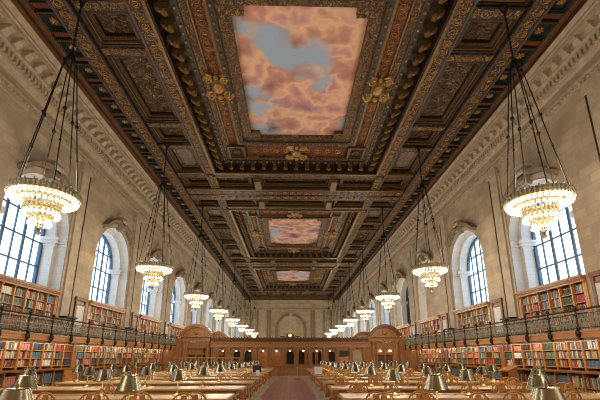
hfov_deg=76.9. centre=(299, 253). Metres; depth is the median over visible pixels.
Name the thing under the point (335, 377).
chair
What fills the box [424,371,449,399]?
table lamp
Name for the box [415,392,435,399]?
chair
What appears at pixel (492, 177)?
trim
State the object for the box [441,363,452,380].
table lamp
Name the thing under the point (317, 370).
sign
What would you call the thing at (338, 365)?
table lamp
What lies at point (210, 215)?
coffer
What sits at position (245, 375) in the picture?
chair
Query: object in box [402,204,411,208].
coffer
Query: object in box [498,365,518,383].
stand
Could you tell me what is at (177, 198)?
coffer
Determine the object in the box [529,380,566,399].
table lamp
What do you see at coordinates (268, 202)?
coffer
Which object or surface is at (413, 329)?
door
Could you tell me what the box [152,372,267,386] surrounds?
table
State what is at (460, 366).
table lamp
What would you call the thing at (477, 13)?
trim
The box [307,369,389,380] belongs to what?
table
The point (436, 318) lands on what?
bookcase
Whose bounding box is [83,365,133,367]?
countertop
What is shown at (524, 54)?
coffer
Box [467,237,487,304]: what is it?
window
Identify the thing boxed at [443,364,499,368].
countertop
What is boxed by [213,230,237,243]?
coffer
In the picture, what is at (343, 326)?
chandelier
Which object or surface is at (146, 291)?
window
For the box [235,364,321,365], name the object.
countertop
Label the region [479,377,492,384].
chair
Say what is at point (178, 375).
table lamp
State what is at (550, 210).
chandelier
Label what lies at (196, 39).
frame
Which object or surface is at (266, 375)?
table
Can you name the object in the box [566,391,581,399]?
chair
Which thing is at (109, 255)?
window
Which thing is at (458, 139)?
coffer
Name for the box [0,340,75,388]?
bookcase
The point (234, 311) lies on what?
trim
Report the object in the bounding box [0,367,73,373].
countertop
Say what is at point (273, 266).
trim
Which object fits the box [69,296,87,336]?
door
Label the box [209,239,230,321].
chandelier
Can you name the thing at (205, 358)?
barrier
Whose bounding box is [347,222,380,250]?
trim
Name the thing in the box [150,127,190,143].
coffer
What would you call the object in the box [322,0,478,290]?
trim
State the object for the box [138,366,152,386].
table lamp
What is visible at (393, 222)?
coffer
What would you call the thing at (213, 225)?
coffer
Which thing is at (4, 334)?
gallery balcony
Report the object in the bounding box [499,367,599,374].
countertop
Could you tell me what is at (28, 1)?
coffer
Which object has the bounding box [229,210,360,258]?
frame
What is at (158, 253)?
trim
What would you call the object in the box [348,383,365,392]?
chair
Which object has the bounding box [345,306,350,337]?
trim
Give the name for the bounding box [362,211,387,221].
coffer
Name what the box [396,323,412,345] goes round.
bookcase
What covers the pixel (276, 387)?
floor
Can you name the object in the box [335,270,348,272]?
coffer
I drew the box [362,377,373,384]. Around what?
chair
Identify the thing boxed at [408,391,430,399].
chair
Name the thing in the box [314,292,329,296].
coffer
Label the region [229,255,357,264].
trim
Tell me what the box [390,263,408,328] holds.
trim
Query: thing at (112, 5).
trim
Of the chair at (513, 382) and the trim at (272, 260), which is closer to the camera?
the chair at (513, 382)
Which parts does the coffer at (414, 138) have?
panel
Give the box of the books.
[0,284,599,392]
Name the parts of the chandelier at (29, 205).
plate, suspension rod, plate, suspension rod, plate, plate, suspension rod, suspension rod, hanger crown, suspension rod, suspension rod, chain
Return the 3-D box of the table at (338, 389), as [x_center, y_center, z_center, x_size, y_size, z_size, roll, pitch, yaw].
[4.419,4.436,11.545,7.000,0.810,1.200,0,-15,-1]
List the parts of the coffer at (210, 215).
panel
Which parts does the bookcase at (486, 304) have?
cornice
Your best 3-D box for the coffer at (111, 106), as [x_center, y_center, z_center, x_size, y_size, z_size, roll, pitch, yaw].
[-10.192,-8.101,20.789,0.920,0.278,1.040,0,-15,-1]
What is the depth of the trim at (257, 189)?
30.42 m
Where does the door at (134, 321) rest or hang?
in the wall at (18, 127)
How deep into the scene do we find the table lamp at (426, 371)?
11.61 m
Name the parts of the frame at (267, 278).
relief panel, bead moulding, bead moulding, moulding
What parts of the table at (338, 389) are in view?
brass rail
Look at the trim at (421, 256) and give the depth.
35.75 m
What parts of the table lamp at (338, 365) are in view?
lamp shade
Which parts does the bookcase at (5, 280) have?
shelf, shelf, shelf, cornice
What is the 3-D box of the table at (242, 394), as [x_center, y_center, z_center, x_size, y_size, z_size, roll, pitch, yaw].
[-5.242,5.101,13.985,7.000,0.810,1.200,0,-15,-1]
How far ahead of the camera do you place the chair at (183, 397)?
7.43 m
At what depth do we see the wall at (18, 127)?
22.63 m
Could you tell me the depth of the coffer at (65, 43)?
16.71 m
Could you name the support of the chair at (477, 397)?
on the floor
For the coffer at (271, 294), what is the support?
attached to the trim at (283, 297)
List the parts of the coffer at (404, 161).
panel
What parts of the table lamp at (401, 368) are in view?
lamp shade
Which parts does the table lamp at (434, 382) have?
lamp shade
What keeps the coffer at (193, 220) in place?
attached to the trim at (27, 10)
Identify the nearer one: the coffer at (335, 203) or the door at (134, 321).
the door at (134, 321)
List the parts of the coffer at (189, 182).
panel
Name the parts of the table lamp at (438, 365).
lamp shade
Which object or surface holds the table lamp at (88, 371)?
on the table at (235, 390)
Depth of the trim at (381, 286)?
50.84 m
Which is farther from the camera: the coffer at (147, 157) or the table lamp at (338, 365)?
the coffer at (147, 157)
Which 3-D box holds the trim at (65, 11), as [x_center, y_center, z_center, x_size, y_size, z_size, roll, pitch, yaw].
[-9.934,-1.511,46.310,0.915,1.235,93.000,0,-15,-1]
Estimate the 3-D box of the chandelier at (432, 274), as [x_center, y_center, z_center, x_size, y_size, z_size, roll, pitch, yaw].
[7.701,-2.370,23.331,2.139,9.500,2.135,-5,-16,17]
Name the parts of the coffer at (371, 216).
panel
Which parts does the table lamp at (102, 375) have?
lamp shade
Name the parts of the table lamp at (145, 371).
lamp shade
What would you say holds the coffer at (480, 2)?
attached to the trim at (466, 7)
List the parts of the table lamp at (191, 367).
lamp shade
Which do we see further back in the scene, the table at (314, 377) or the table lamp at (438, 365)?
the table at (314, 377)
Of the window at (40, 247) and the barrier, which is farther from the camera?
the barrier
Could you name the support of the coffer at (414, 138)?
attached to the trim at (466, 7)
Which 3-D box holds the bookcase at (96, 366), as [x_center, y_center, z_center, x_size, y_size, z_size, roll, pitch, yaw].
[-12.238,7.009,23.821,0.730,2.300,7.788,0,-15,-1]
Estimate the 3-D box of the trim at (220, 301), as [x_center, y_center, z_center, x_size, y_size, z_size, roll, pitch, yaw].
[-13.857,11.249,63.630,1.750,9.750,5.900,0,-15,-1]
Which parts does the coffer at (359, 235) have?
panel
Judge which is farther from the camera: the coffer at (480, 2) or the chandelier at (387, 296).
the chandelier at (387, 296)
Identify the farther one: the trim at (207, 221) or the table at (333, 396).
the trim at (207, 221)
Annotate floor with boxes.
[236,376,329,399]
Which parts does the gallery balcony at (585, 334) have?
lattice panel, lattice panel, lattice panel, lattice panel, lattice panel, lattice panel, post, lattice panel, post, lattice panel, post, lattice panel, post, lattice panel, post, lattice panel, post, lattice panel, post, lattice panel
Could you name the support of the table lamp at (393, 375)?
on the table at (345, 396)
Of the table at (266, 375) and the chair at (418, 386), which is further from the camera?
the table at (266, 375)
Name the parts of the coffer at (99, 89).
panel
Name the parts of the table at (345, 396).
brass rail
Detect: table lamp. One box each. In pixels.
[0,381,33,399]
[10,371,38,390]
[21,367,37,380]
[24,365,36,374]
[72,363,83,381]
[80,365,95,386]
[93,367,112,396]
[107,362,117,377]
[115,371,142,399]
[120,365,131,374]
[132,362,140,374]
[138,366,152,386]
[149,363,156,377]
[168,364,177,381]
[169,367,186,395]
[182,362,188,372]
[187,364,195,377]
[196,366,209,386]
[214,363,224,381]
[226,362,235,377]
[235,361,242,374]
[243,361,248,372]
[329,362,335,372]
[335,362,341,374]
[341,362,350,377]
[350,363,360,380]
[359,362,365,372]
[364,365,376,386]
[380,362,388,376]
[385,367,402,395]
[388,361,395,366]
[397,363,406,380]
[418,362,425,376]
[420,365,433,376]
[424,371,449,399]
[435,362,442,374]
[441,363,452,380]
[457,364,464,369]
[458,367,476,395]
[475,365,489,386]
[487,363,498,380]
[525,371,551,390]
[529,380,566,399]
[530,367,548,380]
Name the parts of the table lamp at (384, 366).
lamp shade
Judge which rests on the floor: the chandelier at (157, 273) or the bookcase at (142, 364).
the bookcase at (142, 364)
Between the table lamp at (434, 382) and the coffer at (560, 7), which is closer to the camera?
the table lamp at (434, 382)
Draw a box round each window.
[0,189,44,283]
[90,234,111,303]
[140,267,149,314]
[170,286,174,322]
[406,287,410,322]
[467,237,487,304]
[531,194,581,285]
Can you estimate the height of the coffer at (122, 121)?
0.278 m
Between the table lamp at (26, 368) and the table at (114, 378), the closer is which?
the table lamp at (26, 368)
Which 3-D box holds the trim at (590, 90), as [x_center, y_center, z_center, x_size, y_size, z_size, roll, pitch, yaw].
[12.141,-2.952,11.513,1.750,9.750,5.900,0,-15,-1]
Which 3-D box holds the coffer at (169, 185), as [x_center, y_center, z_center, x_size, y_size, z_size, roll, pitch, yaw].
[-10.413,-5.574,30.059,0.920,0.278,1.040,0,-15,-1]
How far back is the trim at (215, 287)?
57.71 m
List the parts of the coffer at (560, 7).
panel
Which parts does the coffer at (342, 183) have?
panel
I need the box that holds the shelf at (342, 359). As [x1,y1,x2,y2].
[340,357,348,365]
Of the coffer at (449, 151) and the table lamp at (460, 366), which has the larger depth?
the coffer at (449, 151)
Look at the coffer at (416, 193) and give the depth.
31.84 m
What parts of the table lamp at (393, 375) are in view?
lamp shade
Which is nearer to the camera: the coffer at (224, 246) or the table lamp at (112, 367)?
the table lamp at (112, 367)
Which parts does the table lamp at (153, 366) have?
lamp shade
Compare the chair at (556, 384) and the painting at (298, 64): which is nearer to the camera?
the chair at (556, 384)
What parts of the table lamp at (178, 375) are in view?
lamp shade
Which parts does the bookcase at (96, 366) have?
panel, shelf, shelf, shelf, panel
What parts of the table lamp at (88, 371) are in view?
lamp shade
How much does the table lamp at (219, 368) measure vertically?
0.655 m
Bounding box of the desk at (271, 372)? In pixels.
[251,367,272,377]
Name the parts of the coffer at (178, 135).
panel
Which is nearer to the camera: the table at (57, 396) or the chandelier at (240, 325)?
the table at (57, 396)
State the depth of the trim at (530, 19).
20.06 m
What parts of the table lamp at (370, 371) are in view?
lamp shade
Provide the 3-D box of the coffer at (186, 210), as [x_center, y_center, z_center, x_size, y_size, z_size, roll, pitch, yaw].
[-10.539,-4.131,35.356,0.920,0.278,1.040,0,-15,-1]
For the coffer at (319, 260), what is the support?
attached to the trim at (272, 260)
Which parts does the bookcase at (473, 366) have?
panel, shelf, shelf, panel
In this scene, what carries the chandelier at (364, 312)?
hanging from the coffer at (359, 235)
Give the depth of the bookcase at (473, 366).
23.91 m
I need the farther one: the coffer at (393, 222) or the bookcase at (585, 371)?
the coffer at (393, 222)
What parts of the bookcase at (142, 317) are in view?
cornice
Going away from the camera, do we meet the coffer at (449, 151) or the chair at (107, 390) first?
the chair at (107, 390)
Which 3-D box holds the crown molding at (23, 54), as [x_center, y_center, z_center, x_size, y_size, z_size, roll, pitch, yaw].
[-12.469,0.001,45.838,1.200,2.600,93.000,0,-15,-1]
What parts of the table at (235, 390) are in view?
brass rail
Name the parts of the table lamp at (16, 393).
lamp shade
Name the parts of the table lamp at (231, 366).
lamp shade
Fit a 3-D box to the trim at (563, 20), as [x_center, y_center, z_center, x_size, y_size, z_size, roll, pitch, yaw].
[9.883,-1.119,46.675,2.080,0.400,93.000,0,-15,-1]
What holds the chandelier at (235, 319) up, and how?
hanging from the coffer at (231, 259)
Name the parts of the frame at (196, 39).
corner panel, relief panel, bead moulding, corner panel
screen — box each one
[161,324,418,375]
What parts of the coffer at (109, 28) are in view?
panel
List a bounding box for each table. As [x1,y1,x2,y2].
[0,386,246,399]
[33,394,234,399]
[54,380,254,399]
[93,377,259,396]
[121,374,263,390]
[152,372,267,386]
[159,370,269,383]
[183,369,271,380]
[186,368,272,378]
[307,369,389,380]
[309,370,417,383]
[311,372,420,386]
[313,374,452,390]
[317,376,457,396]
[322,380,510,399]
[328,385,568,399]
[339,393,599,399]
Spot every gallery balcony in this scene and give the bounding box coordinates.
[0,305,203,350]
[371,305,599,351]
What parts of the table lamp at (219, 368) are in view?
lamp shade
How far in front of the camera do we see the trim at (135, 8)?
19.65 m
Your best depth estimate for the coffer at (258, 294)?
84.19 m
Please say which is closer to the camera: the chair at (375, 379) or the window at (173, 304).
the chair at (375, 379)
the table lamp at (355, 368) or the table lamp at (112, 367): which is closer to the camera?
the table lamp at (355, 368)
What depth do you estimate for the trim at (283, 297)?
89.49 m
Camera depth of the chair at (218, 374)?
15.60 m
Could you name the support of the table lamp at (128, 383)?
on the table
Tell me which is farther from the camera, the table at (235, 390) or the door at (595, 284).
the door at (595, 284)
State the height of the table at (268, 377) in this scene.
0.810 m
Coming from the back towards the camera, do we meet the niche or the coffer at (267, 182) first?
the niche
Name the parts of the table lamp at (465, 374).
lamp shade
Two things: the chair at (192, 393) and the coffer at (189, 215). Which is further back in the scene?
the coffer at (189, 215)
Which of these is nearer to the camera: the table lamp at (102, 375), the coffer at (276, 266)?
the table lamp at (102, 375)
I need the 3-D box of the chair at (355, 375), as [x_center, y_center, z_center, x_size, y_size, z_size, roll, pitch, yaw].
[2.317,5.513,15.809,0.597,0.980,0.558,-2,-15,6]
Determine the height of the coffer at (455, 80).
0.620 m
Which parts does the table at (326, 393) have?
leg, brass rail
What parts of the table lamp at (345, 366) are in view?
lamp shade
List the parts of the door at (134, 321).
panel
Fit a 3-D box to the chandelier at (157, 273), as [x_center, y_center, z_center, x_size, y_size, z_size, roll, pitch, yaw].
[-8.495,-2.470,22.963,2.139,9.500,2.135,5,-16,-19]
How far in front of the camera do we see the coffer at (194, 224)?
39.34 m
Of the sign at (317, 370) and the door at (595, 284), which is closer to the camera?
the door at (595, 284)
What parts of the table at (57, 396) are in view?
brass rail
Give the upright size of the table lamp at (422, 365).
0.655 m
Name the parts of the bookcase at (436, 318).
cornice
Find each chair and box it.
[36,392,55,399]
[79,392,97,399]
[85,391,108,399]
[96,383,114,393]
[120,393,143,399]
[134,391,152,399]
[172,392,194,399]
[187,391,206,399]
[214,374,225,379]
[239,374,250,398]
[329,374,339,379]
[334,377,347,399]
[335,377,350,384]
[347,382,367,392]
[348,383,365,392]
[350,374,360,379]
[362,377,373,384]
[365,391,387,399]
[369,377,382,384]
[373,392,394,399]
[376,374,385,379]
[383,383,402,392]
[395,377,408,384]
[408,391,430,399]
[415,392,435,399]
[417,383,434,392]
[445,377,457,384]
[461,383,479,392]
[468,392,488,399]
[470,377,488,384]
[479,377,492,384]
[480,382,503,392]
[493,377,510,384]
[495,383,514,392]
[502,391,526,399]
[506,377,521,384]
[510,382,530,392]
[554,382,569,392]
[564,383,586,392]
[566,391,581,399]
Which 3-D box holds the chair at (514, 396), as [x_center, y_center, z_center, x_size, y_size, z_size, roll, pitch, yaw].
[4.475,3.375,7.964,0.597,0.980,0.558,-2,-15,7]
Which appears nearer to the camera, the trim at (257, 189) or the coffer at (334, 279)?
the trim at (257, 189)
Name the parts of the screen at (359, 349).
panel, portal frame, panel, panel, cornice, window panel, link panel, portal door, portal frame, portal door, panel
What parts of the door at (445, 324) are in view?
panel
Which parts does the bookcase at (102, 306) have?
cornice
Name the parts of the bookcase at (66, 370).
shelf, shelf, shelf, shelf, shelf, door, panel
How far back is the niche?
33.87 m
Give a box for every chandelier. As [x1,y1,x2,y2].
[3,0,109,235]
[135,143,182,290]
[184,205,213,310]
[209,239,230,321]
[225,261,241,328]
[235,276,248,332]
[244,287,253,336]
[250,295,258,337]
[324,295,332,337]
[329,287,339,336]
[334,276,347,333]
[342,261,358,328]
[353,240,374,322]
[371,207,399,311]
[403,146,448,291]
[478,4,576,238]
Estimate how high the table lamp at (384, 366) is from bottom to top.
0.655 m
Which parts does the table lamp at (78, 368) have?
lamp shade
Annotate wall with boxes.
[0,64,239,361]
[244,300,337,337]
[342,50,599,358]
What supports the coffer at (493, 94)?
attached to the trim at (563, 20)
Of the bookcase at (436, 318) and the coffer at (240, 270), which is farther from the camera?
the coffer at (240, 270)
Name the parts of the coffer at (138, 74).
panel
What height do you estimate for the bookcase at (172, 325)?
2.240 m
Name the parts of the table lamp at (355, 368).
lamp shade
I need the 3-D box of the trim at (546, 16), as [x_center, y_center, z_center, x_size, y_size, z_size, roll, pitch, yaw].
[9.306,-0.458,49.062,0.790,0.120,81.207,0,-15,-1]
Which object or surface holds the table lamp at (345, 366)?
on the table at (326, 393)
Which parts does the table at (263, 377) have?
brass rail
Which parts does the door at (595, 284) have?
panel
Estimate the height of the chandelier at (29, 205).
9.500 m
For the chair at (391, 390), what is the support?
on the floor
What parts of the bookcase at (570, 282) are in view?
cornice, shelf, shelf, shelf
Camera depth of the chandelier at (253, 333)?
80.74 m
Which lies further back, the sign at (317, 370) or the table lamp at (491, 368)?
the sign at (317, 370)
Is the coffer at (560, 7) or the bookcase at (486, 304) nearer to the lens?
the coffer at (560, 7)
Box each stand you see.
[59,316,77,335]
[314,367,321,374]
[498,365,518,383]
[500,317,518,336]
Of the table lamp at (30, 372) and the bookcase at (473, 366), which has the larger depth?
the bookcase at (473, 366)
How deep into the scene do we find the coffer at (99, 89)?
19.44 m
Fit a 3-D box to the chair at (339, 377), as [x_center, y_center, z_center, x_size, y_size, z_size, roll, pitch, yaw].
[1.526,4.808,13.223,0.597,0.980,0.558,-5,-16,17]
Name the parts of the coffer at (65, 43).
panel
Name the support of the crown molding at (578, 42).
attached to the wall at (570, 131)
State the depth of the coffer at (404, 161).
27.08 m
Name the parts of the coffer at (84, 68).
panel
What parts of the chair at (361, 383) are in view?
crest rail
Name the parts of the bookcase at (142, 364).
panel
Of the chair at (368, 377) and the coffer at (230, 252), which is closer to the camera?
the chair at (368, 377)
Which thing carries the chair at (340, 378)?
on the floor
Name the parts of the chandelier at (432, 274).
suspension rod, chain, hanger crown, suspension rod, suspension rod, plate, plate, plate, suspension rod, suspension rod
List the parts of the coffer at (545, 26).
panel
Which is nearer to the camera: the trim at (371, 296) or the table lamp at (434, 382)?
the table lamp at (434, 382)
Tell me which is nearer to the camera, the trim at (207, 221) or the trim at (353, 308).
the trim at (207, 221)
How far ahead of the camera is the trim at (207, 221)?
40.34 m
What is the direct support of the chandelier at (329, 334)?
hanging from the coffer at (316, 294)
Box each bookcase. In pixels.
[0,274,62,333]
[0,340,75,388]
[73,345,133,380]
[84,300,125,340]
[132,348,163,373]
[137,314,161,343]
[168,323,184,345]
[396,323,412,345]
[416,348,446,373]
[418,315,442,344]
[443,345,503,379]
[453,301,493,340]
[499,339,599,392]
[514,274,595,334]
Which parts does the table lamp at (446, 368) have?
lamp shade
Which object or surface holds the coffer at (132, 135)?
attached to the trim at (27, 10)
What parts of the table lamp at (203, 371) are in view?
lamp shade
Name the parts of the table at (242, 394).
brass rail, leg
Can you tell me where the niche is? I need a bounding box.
[425,268,439,317]
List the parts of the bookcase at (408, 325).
cornice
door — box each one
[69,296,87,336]
[129,312,139,341]
[163,322,169,344]
[411,322,415,342]
[440,313,449,342]
[490,298,506,337]
[588,270,599,324]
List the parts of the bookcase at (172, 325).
cornice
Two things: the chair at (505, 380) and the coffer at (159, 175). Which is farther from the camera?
the coffer at (159, 175)
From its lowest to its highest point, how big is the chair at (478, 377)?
0.980 m
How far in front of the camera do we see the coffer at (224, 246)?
47.59 m
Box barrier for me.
[174,357,239,368]
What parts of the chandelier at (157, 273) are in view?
suspension rod, suspension rod, plate, plate, plate, suspension rod, hanger crown, suspension rod, suspension rod, chain, suspension rod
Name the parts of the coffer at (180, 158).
panel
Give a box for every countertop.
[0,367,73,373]
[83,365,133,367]
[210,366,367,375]
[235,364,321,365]
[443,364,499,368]
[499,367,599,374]
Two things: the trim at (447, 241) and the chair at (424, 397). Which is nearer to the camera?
the chair at (424, 397)
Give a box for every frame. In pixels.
[140,0,461,175]
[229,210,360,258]
[254,269,331,288]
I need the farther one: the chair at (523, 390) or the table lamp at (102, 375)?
the chair at (523, 390)
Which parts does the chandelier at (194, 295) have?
suspension rod, suspension rod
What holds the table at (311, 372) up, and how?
on the floor
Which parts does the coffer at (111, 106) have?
panel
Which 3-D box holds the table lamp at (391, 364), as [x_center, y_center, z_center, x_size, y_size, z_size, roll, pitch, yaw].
[5.436,6.660,22.339,0.417,0.655,0.417,9,-18,-31]
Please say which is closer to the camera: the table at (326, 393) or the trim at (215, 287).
the table at (326, 393)
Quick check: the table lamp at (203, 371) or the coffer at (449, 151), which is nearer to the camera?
the table lamp at (203, 371)
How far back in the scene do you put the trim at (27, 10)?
20.36 m
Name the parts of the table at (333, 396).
leg, brass rail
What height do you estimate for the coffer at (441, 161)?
0.278 m
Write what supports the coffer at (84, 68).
attached to the trim at (27, 10)
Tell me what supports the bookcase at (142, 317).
on the gallery balcony at (4, 334)
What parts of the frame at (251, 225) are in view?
corner panel, corner panel, relief panel, bead moulding, moulding, bead moulding, corner panel, corner panel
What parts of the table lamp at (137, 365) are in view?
lamp shade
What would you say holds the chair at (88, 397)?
on the floor
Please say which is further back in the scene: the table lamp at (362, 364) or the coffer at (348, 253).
the coffer at (348, 253)
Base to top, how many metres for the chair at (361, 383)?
0.980 m
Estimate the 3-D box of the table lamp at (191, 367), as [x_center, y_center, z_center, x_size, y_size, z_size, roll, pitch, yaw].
[-4.825,5.151,16.804,0.417,0.655,0.417,12,-19,-37]
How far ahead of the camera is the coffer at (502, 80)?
18.74 m
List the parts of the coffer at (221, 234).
panel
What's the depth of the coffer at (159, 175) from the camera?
28.73 m
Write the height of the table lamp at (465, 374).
0.655 m
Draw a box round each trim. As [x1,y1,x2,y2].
[0,157,93,335]
[11,0,250,298]
[32,4,183,201]
[46,0,255,299]
[71,0,192,148]
[94,213,142,341]
[123,0,262,290]
[143,242,172,344]
[172,262,191,326]
[177,169,413,196]
[189,194,400,211]
[191,276,205,324]
[205,286,216,331]
[207,221,240,250]
[216,294,224,331]
[224,300,231,336]
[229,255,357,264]
[231,306,236,337]
[233,264,352,269]
[239,273,255,284]
[245,292,337,299]
[249,287,336,291]
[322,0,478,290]
[330,0,555,299]
[335,0,587,299]
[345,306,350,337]
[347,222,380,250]
[350,301,356,336]
[357,295,364,331]
[365,287,375,331]
[376,276,389,324]
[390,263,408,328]
[400,5,524,151]
[405,15,560,203]
[409,244,437,344]
[438,215,483,341]
[486,162,573,335]
[579,70,599,160]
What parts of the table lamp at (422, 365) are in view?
lamp shade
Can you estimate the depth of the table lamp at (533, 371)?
9.08 m
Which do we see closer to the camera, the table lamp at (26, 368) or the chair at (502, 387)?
the chair at (502, 387)
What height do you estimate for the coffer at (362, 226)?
0.620 m
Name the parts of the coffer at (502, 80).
panel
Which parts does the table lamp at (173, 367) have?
lamp shade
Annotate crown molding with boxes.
[0,0,244,308]
[339,0,599,309]
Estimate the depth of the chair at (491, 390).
10.49 m
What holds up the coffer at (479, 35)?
attached to the trim at (466, 7)
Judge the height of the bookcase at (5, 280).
2.240 m
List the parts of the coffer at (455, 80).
panel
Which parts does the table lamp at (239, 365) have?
lamp shade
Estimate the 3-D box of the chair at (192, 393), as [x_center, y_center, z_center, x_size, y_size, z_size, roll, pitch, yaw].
[-2.174,3.322,7.771,0.597,0.980,0.558,3,-16,-12]
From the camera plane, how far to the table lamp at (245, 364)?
22.09 m
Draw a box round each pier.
[239,301,245,337]
[337,300,342,337]
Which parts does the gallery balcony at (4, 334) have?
post, lattice panel, post, lattice panel, post, lattice panel, post, lattice panel, post, lattice panel, post, lattice panel, post, lattice panel, post, lattice panel, lattice panel, lattice panel, lattice panel, lattice panel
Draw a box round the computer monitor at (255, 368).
[253,366,260,374]
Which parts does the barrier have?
rail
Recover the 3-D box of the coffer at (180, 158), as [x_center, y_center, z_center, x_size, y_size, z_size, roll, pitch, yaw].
[-7.998,-6.739,26.579,2.018,0.620,3.600,0,-15,-1]
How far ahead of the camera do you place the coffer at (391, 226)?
39.82 m
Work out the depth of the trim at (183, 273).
42.71 m
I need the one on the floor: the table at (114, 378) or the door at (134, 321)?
the table at (114, 378)
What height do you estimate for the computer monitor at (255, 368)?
0.450 m
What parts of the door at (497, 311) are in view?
panel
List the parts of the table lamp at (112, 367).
lamp shade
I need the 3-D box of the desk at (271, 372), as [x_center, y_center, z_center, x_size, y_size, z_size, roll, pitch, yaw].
[-3.191,9.877,31.590,1.860,0.850,0.840,0,-15,-1]
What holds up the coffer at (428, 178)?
attached to the trim at (563, 20)
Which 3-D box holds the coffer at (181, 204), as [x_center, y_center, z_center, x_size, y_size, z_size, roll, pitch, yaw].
[-10.507,-4.492,34.032,0.920,0.278,1.040,0,-15,-1]
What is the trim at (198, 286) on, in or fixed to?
attached to the wall at (18, 127)
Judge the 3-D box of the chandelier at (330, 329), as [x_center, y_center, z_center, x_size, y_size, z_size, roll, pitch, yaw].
[6.530,11.033,72.515,2.139,9.500,2.135,5,-16,-19]
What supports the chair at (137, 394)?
on the floor
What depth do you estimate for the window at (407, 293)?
42.71 m
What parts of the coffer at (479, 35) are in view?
panel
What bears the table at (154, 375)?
on the floor
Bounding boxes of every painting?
[232,5,367,134]
[267,219,321,243]
[276,271,309,280]
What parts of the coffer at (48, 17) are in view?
panel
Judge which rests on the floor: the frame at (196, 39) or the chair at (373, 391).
the chair at (373, 391)
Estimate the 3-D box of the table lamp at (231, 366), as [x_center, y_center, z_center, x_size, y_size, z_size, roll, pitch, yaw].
[-3.076,5.174,16.886,0.417,0.655,0.417,3,-15,-10]
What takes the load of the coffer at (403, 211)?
attached to the trim at (563, 20)
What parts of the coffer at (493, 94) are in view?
panel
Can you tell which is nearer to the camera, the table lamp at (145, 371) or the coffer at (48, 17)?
the table lamp at (145, 371)
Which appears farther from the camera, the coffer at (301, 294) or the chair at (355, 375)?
the coffer at (301, 294)
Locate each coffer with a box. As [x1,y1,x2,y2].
[26,0,47,3]
[34,8,67,33]
[55,37,84,57]
[77,61,99,79]
[81,10,144,46]
[88,82,111,97]
[102,100,122,113]
[106,55,179,121]
[113,115,132,128]
[123,129,141,140]
[133,142,149,152]
[141,153,156,162]
[148,163,162,171]
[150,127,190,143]
[155,172,168,179]
[161,181,173,187]
[164,149,203,171]
[167,188,178,194]
[172,195,182,201]
[177,202,187,207]
[181,177,252,186]
[181,207,191,212]
[185,213,194,217]
[189,218,197,222]
[192,223,200,226]
[195,200,256,205]
[201,210,226,220]
[209,223,230,228]
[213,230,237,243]
[223,245,239,248]
[226,250,243,256]
[231,259,269,260]
[237,269,250,272]
[242,277,255,281]
[252,292,268,296]
[262,178,329,187]
[265,200,324,206]
[268,292,282,296]
[275,259,311,261]
[276,266,310,267]
[284,292,298,296]
[299,292,314,296]
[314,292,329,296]
[316,266,350,267]
[318,259,355,261]
[330,277,343,282]
[333,201,393,206]
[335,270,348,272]
[338,179,408,188]
[344,251,361,256]
[348,246,364,249]
[351,231,373,244]
[358,224,379,229]
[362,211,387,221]
[387,224,395,228]
[388,151,427,173]
[390,220,399,224]
[393,215,403,219]
[397,209,407,214]
[402,130,441,146]
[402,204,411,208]
[406,197,416,203]
[411,191,422,196]
[413,61,487,125]
[422,175,434,182]
[427,166,441,174]
[434,157,449,165]
[441,146,457,155]
[449,134,466,144]
[451,18,516,53]
[458,120,477,132]
[469,105,489,118]
[477,0,529,5]
[480,88,503,103]
[493,68,517,85]
[508,45,537,65]
[526,18,557,42]
[546,0,575,14]
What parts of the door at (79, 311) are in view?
panel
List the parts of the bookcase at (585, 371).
panel, shelf, shelf, shelf, panel, shelf, shelf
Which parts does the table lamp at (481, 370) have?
lamp shade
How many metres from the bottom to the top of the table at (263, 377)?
0.810 m
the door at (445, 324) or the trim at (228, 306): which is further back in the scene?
the trim at (228, 306)
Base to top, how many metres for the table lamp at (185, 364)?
0.655 m
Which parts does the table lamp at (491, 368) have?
lamp shade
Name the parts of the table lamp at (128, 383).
lamp shade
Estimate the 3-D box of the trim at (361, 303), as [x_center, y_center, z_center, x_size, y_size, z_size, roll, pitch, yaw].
[10.887,11.399,64.178,1.750,9.750,5.900,0,-15,-1]
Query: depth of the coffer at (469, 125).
22.54 m
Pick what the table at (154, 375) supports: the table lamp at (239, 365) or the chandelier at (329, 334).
the table lamp at (239, 365)
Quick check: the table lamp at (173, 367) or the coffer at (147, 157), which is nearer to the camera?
the table lamp at (173, 367)
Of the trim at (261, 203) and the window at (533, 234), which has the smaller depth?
the window at (533, 234)
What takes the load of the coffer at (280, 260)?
attached to the trim at (272, 260)
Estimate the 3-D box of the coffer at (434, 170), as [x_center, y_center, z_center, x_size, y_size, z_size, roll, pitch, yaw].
[9.800,-6.175,27.857,0.920,0.278,1.040,0,-15,-1]
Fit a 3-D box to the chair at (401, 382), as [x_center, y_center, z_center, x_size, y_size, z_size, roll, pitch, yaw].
[3.457,4.632,12.577,0.597,0.980,0.558,-1,-15,4]
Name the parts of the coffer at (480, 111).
panel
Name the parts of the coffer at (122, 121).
panel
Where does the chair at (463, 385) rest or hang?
on the floor
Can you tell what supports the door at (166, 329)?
in the wall at (18, 127)
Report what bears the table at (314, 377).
on the floor
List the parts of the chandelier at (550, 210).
suspension rod, chain, suspension rod, hanger crown, suspension rod, suspension rod, suspension rod, plate, plate, plate, plate, suspension rod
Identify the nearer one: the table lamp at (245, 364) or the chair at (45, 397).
the chair at (45, 397)
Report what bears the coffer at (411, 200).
attached to the trim at (563, 20)
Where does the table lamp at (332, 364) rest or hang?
on the table at (311, 372)
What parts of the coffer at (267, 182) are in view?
panel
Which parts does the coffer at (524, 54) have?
panel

